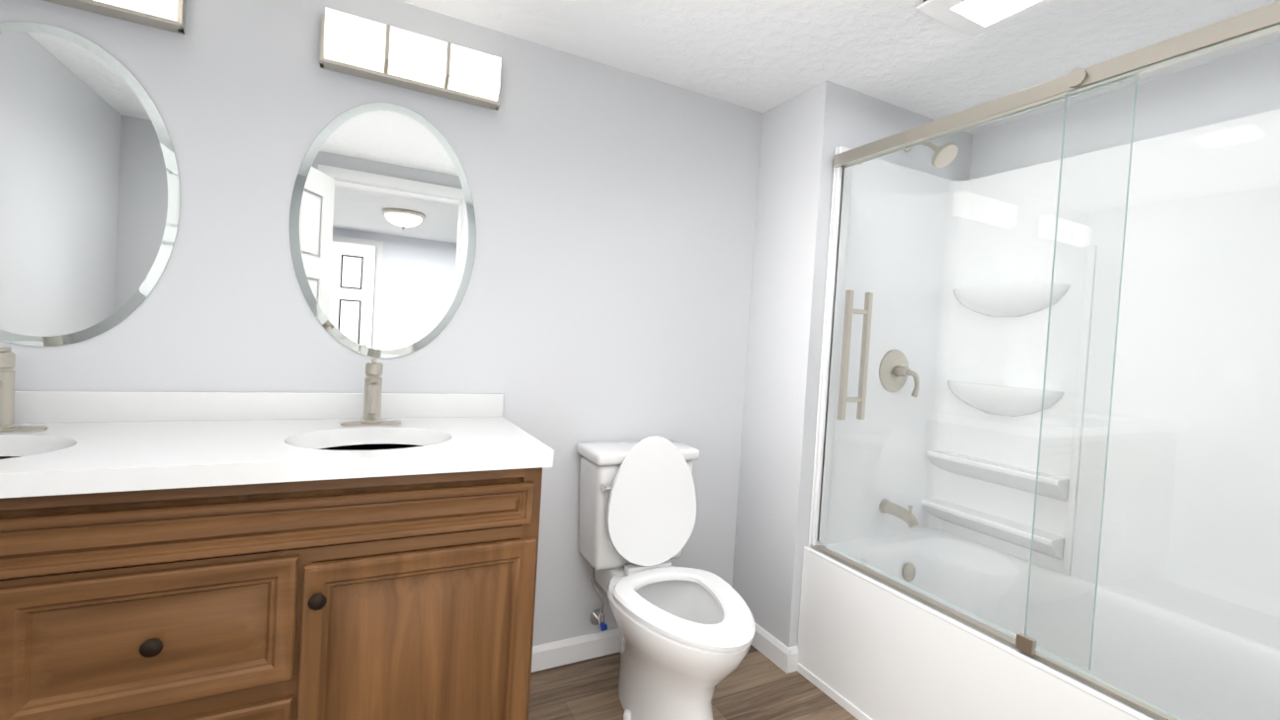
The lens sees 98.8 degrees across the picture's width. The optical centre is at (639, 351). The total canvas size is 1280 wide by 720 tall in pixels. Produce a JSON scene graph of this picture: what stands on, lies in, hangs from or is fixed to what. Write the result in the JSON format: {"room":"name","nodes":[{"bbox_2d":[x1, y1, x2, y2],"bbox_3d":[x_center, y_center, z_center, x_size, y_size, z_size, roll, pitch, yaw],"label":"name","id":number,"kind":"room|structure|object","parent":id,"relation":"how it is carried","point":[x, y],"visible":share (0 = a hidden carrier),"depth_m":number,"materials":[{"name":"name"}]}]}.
{"room":"bathroom","nodes":[
{"label":"bathroom","id":0,"kind":"room"},
{"bbox_2d":[0,0,762,645],"bbox_3d":[-0.775,0.026,1.767,2.705,2.183,0.120,3,2,-27],"label":"wall","id":1,"kind":"structure","parent":0,"point":[606,294],"depth_m":1.86,"materials":[{"name":"grey paint"}]},
{"bbox_2d":[0,21,180,346],"bbox_3d":[-1.441,-0.398,1.327,0.516,0.774,0.006,3,2,-27],"label":"mirror","id":2,"kind":"object","parent":1,"relation":"attached to","point":[90,198],"visible":1,"depth_m":1.35,"materials":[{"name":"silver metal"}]},
{"bbox_2d":[42,0,186,34],"bbox_3d":[-1.393,-0.907,1.284,0.505,0.140,0.079,3,2,-27],"label":"sconce","id":3,"kind":"object","parent":1,"relation":"attached to","point":[168,15],"visible":1,"depth_m":1.36,"materials":[{"name":"white glass"}]},
{"bbox_2d":[289,102,476,358],"bbox_3d":[-0.767,-0.365,1.677,0.516,0.774,0.006,3,2,-27],"label":"mirror","id":4,"kind":"object","parent":1,"relation":"attached to","point":[382,233],"visible":1,"depth_m":1.67,"materials":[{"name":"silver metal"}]},
{"bbox_2d":[319,7,501,110],"bbox_3d":[-0.673,-0.873,1.657,0.505,0.140,0.079,3,2,-27],"label":"sconce","id":5,"kind":"object","parent":1,"relation":"attached to","point":[361,47],"visible":1,"depth_m":1.62,"materials":[{"name":"white glass"}]},
{"bbox_2d":[531,628,620,672],"bbox_3d":[-0.069,1.110,2.115,1.039,0.088,0.013,3,2,-27],"label":"baseboard","id":6,"kind":"structure","parent":1,"relation":"attached to","point":[549,655],"depth_m":2.02,"materials":[{"name":"white wood"}]},
{"bbox_2d":[528,644,858,719],"bbox_3d":[0.062,1.216,1.127,3.700,0.060,2.140,3,2,-27],"label":"floor","id":7,"kind":"structure","parent":0,"point":[756,684],"depth_m":1.88,"materials":[{"name":"wood"}]},
{"bbox_2d":[0,346,554,719],"bbox_3d":[-1.049,0.564,1.265,1.548,1.101,0.564,3,2,-27],"label":"bathroom vanity","id":8,"kind":"object","parent":7,"relation":"on","point":[369,552],"visible":1,"depth_m":1.18,"materials":[{"name":"brown wood"}]},
{"bbox_2d":[576,435,755,719],"bbox_3d":[0.092,0.733,1.765,0.404,0.875,0.744,3,2,-27],"label":"toilet","id":9,"kind":"object","parent":7,"relation":"on","point":[686,635],"visible":1,"depth_m":1.82,"materials":[{"name":"white ceramic"}]},
{"bbox_2d":[797,0,1279,719],"bbox_3d":[1.360,0.214,1.544,0.852,2.073,1.542,3,2,-27],"label":"shower enclosure","id":10,"kind":"object","parent":7,"relation":"on","point":[1046,479],"visible":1,"depth_m":1.79,"materials":[{"name":"white plastic"}]},
{"bbox_2d":[398,0,1279,134],"bbox_3d":[0.196,-1.023,1.073,3.700,0.060,2.140,3,2,-27],"label":"ceiling","id":11,"kind":"structure","parent":0,"point":[761,55],"depth_m":1.74,"materials":[{"name":"white paint"}]},
{"bbox_2d":[907,0,1052,37],"bbox_3d":[0.914,-0.940,1.443,0.277,0.036,0.275,3,2,-27],"label":"fan","id":12,"kind":"object","parent":11,"relation":"attached to","point":[972,18],"visible":1,"depth_m":1.49,"materials":[{"name":"white plastic"}]},
{"bbox_2d":[731,80,972,647],"bbox_3d":[0.947,0.112,2.462,0.995,2.183,0.474,3,2,-27],"label":"wall","id":13,"kind":"structure","parent":0,"point":[805,133],"depth_m":2.13,"materials":[{"name":"grey paint"}]},
{"bbox_2d":[750,623,799,673],"bbox_3d":[0.485,1.140,2.204,0.052,0.088,0.367,3,2,-27],"label":"baseboard","id":14,"kind":"structure","parent":13,"relation":"attached to","point":[776,652],"depth_m":2.09,"materials":[{"name":"white wood"}]},
{"bbox_2d":[969,41,1279,179],"bbox_3d":[1.825,0.182,1.713,0.120,2.183,1.666,3,2,-27],"label":"wall","id":15,"kind":"structure","parent":0,"point":[1203,82],"depth_m":1.87,"materials":[{"name":"grey paint"}]}
]}

